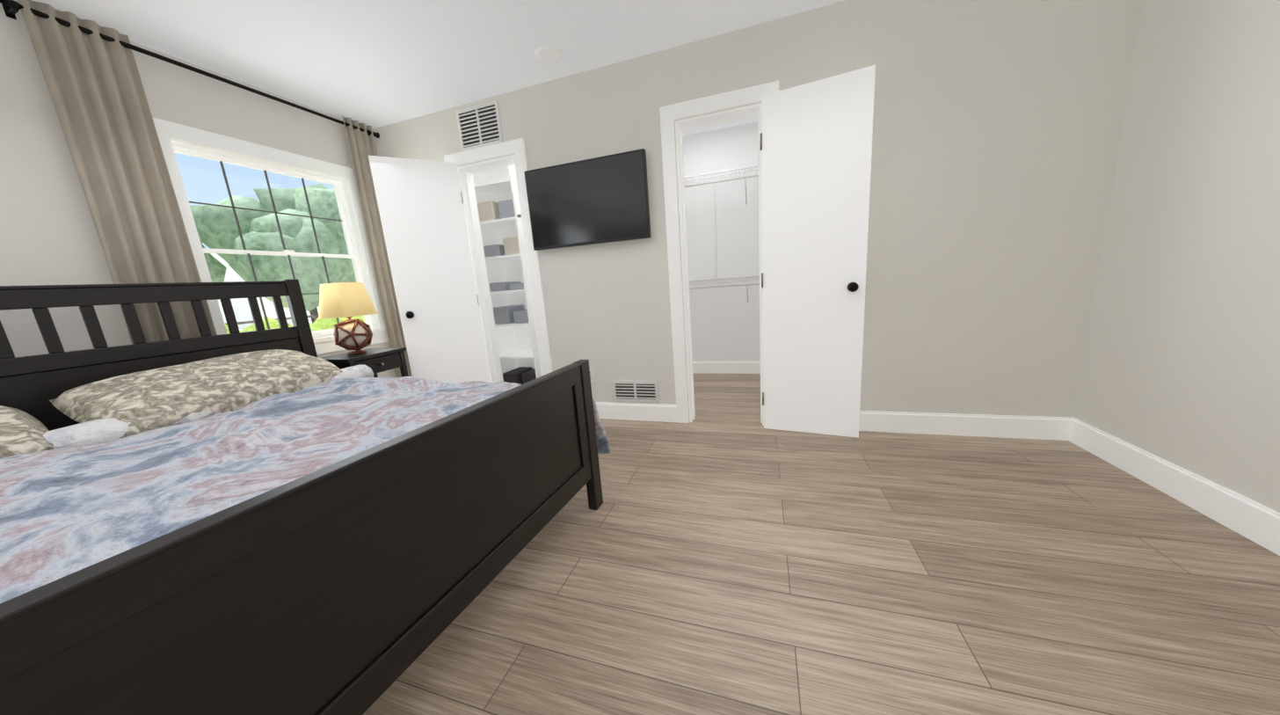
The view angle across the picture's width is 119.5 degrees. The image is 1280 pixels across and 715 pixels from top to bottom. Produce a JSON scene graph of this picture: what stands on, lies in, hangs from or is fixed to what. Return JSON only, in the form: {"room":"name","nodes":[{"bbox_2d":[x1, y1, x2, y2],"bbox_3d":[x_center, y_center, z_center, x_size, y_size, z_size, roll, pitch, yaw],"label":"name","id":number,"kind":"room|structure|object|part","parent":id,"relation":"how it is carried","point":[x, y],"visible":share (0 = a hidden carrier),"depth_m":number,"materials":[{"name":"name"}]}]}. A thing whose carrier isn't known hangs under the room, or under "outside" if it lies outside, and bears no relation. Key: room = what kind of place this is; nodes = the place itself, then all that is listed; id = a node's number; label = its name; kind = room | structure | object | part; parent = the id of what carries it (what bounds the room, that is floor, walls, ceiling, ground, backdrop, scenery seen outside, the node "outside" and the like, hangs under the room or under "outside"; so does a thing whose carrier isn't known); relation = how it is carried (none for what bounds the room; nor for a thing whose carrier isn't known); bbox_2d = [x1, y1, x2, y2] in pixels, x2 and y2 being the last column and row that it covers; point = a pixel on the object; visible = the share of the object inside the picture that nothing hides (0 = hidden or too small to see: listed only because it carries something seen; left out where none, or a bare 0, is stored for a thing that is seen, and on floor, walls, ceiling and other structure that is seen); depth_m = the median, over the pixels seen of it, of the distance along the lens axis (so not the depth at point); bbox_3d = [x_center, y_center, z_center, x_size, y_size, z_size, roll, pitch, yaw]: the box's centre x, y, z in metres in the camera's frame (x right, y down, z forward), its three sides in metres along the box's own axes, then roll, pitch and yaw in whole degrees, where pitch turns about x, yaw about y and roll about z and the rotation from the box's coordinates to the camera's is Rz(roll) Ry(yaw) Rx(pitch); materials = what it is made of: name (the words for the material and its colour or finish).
{"room":"bedroom","nodes":[
{"label":"bedroom","id":0,"kind":"room"},
{"bbox_2d":[0,0,395,378],"bbox_3d":[-2.630,-0.393,2.026,0.140,2.440,6.390,0,12,18],"label":"wall","id":1,"kind":"structure","parent":0,"point":[48,234],"depth_m":1.73,"materials":[{"name":"paint"}]},
{"bbox_2d":[152,116,388,354],"bbox_3d":[-2.420,-0.700,2.601,0.157,1.375,1.079,0,12,18],"label":"window","id":2,"kind":"structure","parent":1,"relation":"in","point":[169,133],"depth_m":2.51,"materials":[{"name":"white wood"}]},
{"bbox_2d":[174,152,363,331],"bbox_3d":[-2.467,-0.720,2.612,0.030,1.095,0.877,0,12,18],"label":"window panel","id":3,"kind":"object","parent":2,"relation":"attached to","point":[269,236],"visible":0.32,"depth_m":2.52,"materials":[{"name":"clear glass"}]},
{"bbox_2d":[0,0,412,377],"bbox_3d":[-2.350,-0.518,2.530,0.080,2.423,1.724,0,12,18],"label":"curtain","id":4,"kind":"object","parent":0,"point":[92,79],"visible":0.58,"depth_m":1.86,"materials":[{"name":"beige fabric"}]},
{"bbox_3d":[-2.434,-1.654,2.302,0.080,0.070,1.724,0,12,18],"label":"rod","id":5,"kind":"part","parent":4,"relation":"part of","materials":[{"name":"black metal"}]},
{"bbox_2d":[31,0,844,136],"bbox_3d":[-0.421,-1.634,1.027,4.980,0.060,6.390,0,12,18],"label":"ceiling","id":6,"kind":"structure","parent":0,"point":[376,63],"depth_m":2.07,"materials":[{"name":"white paint"}]},
{"bbox_2d":[534,45,562,62],"bbox_3d":[-0.553,-1.837,2.267,0.164,0.010,0.164,0,12,18],"label":"recessed light","id":7,"kind":"object","parent":6,"relation":"in","point":[548,54],"visible":1,"depth_m":2.25,"materials":[{"name":"white plastic"}]},
{"bbox_2d":[682,122,760,361],"bbox_3d":[0.894,-1.031,3.902,2.160,2.440,0.100,0,12,18],"label":"wall","id":8,"kind":"structure","parent":0,"point":[724,323],"depth_m":3.81,"materials":[{"name":"paint"}]},
{"bbox_2d":[683,156,759,305],"bbox_3d":[0.813,-1.241,3.661,2.143,1.443,0.305,0,12,18],"label":"wire closet shelf","id":9,"kind":"object","parent":8,"relation":"attached to","point":[714,181],"visible":0.35,"depth_m":3.60,"materials":[{"name":"white metal"}]},
{"bbox_2d":[692,361,760,373],"bbox_3d":[0.960,0.108,4.074,2.160,0.135,0.016,0,12,18],"label":"baseboard","id":10,"kind":"structure","parent":8,"relation":"attached to","point":[698,367],"depth_m":4.07,"materials":[{"name":"white wood"}]},
{"bbox_2d":[372,0,1141,421],"bbox_3d":[0.122,-0.724,2.661,4.700,2.440,0.140,0,12,18],"label":"wall","id":11,"kind":"structure","parent":0,"point":[997,132],"depth_m":2.08,"materials":[{"name":"paint"}]},
{"bbox_2d":[368,155,490,383],"bbox_3d":[-1.580,-0.456,2.944,0.565,2.035,0.182,-11,13,-29],"label":"closet door","id":12,"kind":"structure","parent":11,"relation":"in","point":[420,202],"depth_m":2.87,"materials":[{"name":"white painted wood"}]},
{"bbox_3d":[-1.760,-0.328,2.858,0.056,0.056,0.182,-11,13,-29],"label":"knob","id":13,"kind":"part","parent":12,"relation":"part of","materials":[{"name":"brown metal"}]},
{"bbox_3d":[-1.352,-0.488,3.099,0.012,1.670,0.012,-11,13,-29],"label":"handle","id":14,"kind":"part","parent":12,"relation":"part of","materials":[{"name":"silver metal"}]},
{"bbox_2d":[455,100,502,151],"bbox_3d":[-1.200,-1.720,2.786,0.375,0.280,0.009,0,12,18],"label":"air vent","id":15,"kind":"object","parent":11,"relation":"in","point":[479,126],"visible":0.98,"depth_m":2.78,"materials":[{"name":"white metal"}]},
{"bbox_2d":[443,138,552,382],"bbox_3d":[-1.083,-0.559,3.091,0.724,2.122,0.180,0,12,18],"label":"door frame","id":16,"kind":"structure","parent":11,"relation":"attached to","point":[518,158],"depth_m":2.96,"materials":[{"name":"white wood"}]},
{"bbox_2d":[523,148,651,250],"bbox_3d":[-0.373,-1.080,2.628,0.905,0.550,0.070,0,12,18],"label":"tv","id":17,"kind":"object","parent":11,"relation":"attached to","point":[602,200],"visible":1,"depth_m":2.58,"materials":[{"name":"black plastic"}]},
{"bbox_2d":[589,368,595,382],"bbox_3d":[-0.394,0.142,2.943,0.072,0.116,0.008,0,12,18],"label":"electrical outlet","id":18,"kind":"object","parent":11,"relation":"attached to","point":[592,374],"visible":0.42,"depth_m":2.94,"materials":[{"name":"white plastic"}]},
{"bbox_2d":[611,380,659,402],"bbox_3d":[-0.036,0.259,2.852,0.365,0.165,0.009,0,12,18],"label":"air vent","id":19,"kind":"object","parent":11,"relation":"in","point":[635,390],"visible":1,"depth_m":2.85,"materials":[{"name":"white metal"}]},
{"bbox_2d":[595,401,676,421],"bbox_3d":[-0.208,0.422,2.942,1.016,0.135,0.016,0,12,18],"label":"baseboard","id":20,"kind":"structure","parent":11,"relation":"attached to","point":[607,410],"depth_m":2.87,"materials":[{"name":"white wood"}]},
{"bbox_2d":[659,80,778,425],"bbox_3d":[0.566,-0.572,2.550,0.714,2.122,0.180,0,12,18],"label":"door frame","id":21,"kind":"structure","parent":11,"relation":"attached to","point":[669,113],"depth_m":2.46,"materials":[{"name":"white wood"}]},
{"bbox_2d":[759,65,875,437],"bbox_3d":[1.028,-0.509,2.245,0.570,2.035,0.182,1,13,26],"label":"closet door","id":22,"kind":"structure","parent":11,"relation":"in","point":[816,142],"depth_m":2.20,"materials":[{"name":"painted wood"},{"name":"black metal"}]},
{"bbox_3d":[0.769,-0.495,2.352,0.012,1.670,0.012,1,13,26],"label":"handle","id":23,"kind":"part","parent":22,"relation":"part of","materials":[{"name":"silver metal"}]},
{"bbox_3d":[1.232,-0.411,2.168,0.056,0.056,0.182,1,13,26],"label":"knob","id":24,"kind":"part","parent":22,"relation":"part of","materials":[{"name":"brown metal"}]},
{"bbox_2d":[858,410,1069,440],"bbox_3d":[1.670,0.407,2.327,1.508,0.135,0.016,0,12,18],"label":"baseboard","id":25,"kind":"structure","parent":11,"relation":"attached to","point":[1036,427],"depth_m":2.23,"materials":[{"name":"white wood"}]},
{"bbox_2d":[363,373,1279,714],"bbox_3d":[-0.240,0.810,1.518,4.980,0.060,6.390,0,12,18],"label":"floor","id":26,"kind":"structure","parent":0,"point":[723,551],"depth_m":1.22,"materials":[{"name":"brown wood"}]},
{"bbox_2d":[0,278,610,714],"bbox_3d":[-1.566,0.324,1.170,2.080,1.220,2.498,0,12,22],"label":"bed","id":27,"kind":"object","parent":26,"relation":"on","point":[283,518],"visible":1,"depth_m":0.94,"materials":[{"name":"brown wood"}]},
{"bbox_2d":[319,347,408,377],"bbox_3d":[-1.943,0.311,2.698,0.396,0.700,0.420,0,12,18],"label":"nightstand","id":28,"kind":"object","parent":26,"relation":"on","point":[376,360],"visible":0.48,"depth_m":2.60,"materials":[{"name":"brown wood"}]},
{"bbox_2d":[318,282,378,354],"bbox_3d":[-2.013,-0.269,2.590,0.256,0.485,0.256,-2,12,10],"label":"lamp","id":29,"kind":"object","parent":28,"relation":"on","point":[348,300],"visible":1,"depth_m":2.52,"materials":[{"name":"beige fabric"}]},
{"bbox_3d":[-2.022,-0.396,2.564,0.256,0.226,0.256,-2,12,10],"label":"lamp shade","id":30,"kind":"part","parent":29,"relation":"part of","materials":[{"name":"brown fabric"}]},
{"bbox_2d":[472,165,541,384],"bbox_3d":[-1.462,-0.707,3.770,0.960,2.200,0.356,0,12,18],"label":"shelf unit","id":31,"kind":"object","parent":26,"relation":"on","point":[498,201],"visible":0.42,"depth_m":3.64,"materials":[{"name":"white wood"}]},
{"bbox_2d":[1073,0,1279,512],"bbox_3d":[1.969,-0.431,0.519,0.140,2.440,6.390,0,12,18],"label":"wall","id":32,"kind":"structure","parent":0,"point":[1181,365],"depth_m":1.48,"materials":[{"name":"paint"}]},
{"bbox_2d":[1066,417,1279,555],"bbox_3d":[1.736,0.864,0.025,0.016,0.135,4.448,0,12,18],"label":"baseboard","id":33,"kind":"structure","parent":32,"relation":"attached to","point":[1254,521],"depth_m":1.51,"materials":[{"name":"white wood"}]},
{"label":"outside","id":34,"kind":"structure","parent":0,"visible":0},
{"bbox_2d":[239,320,312,330],"bbox_3d":[-58.952,1.209,22.827,119.840,0.100,130.000,0,12,18],"label":"ground","id":35,"kind":"structure","parent":34,"point":[310,321],"depth_m":32.50,"materials":[{"name":"green plant"}]},
{"bbox_2d":[210,253,319,327],"bbox_3d":[-44.320,-6.237,32.087,18.000,8.700,28.800,0,12,18],"label":"house","id":36,"kind":"structure","parent":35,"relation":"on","point":[269,309],"depth_m":32.56,"materials":[{"name":"white"}]},
{"bbox_2d":[225,314,319,324],"bbox_3d":[-7.753,-0.396,8.744,0.060,1.150,36.500,0,12,18],"label":"fence","id":37,"kind":"object","parent":35,"relation":"on","point":[315,316],"depth_m":8.15,"materials":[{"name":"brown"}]},
{"bbox_2d":[189,183,356,324],"bbox_3d":[-12.245,-2.565,9.741,5.582,5.610,23.538,0,12,18],"label":"tree","id":38,"kind":"object","parent":35,"relation":"on","point":[284,219],"depth_m":10.72,"materials":[{"name":"green plant"}]},
{"bbox_2d":[225,315,364,333],"bbox_3d":[-4.206,0.589,1.897,1.261,1.243,9.109,0,12,18],"label":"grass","id":39,"kind":"structure","parent":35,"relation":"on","point":[323,323],"depth_m":3.98,"materials":[{"name":"green plant"}]}
]}

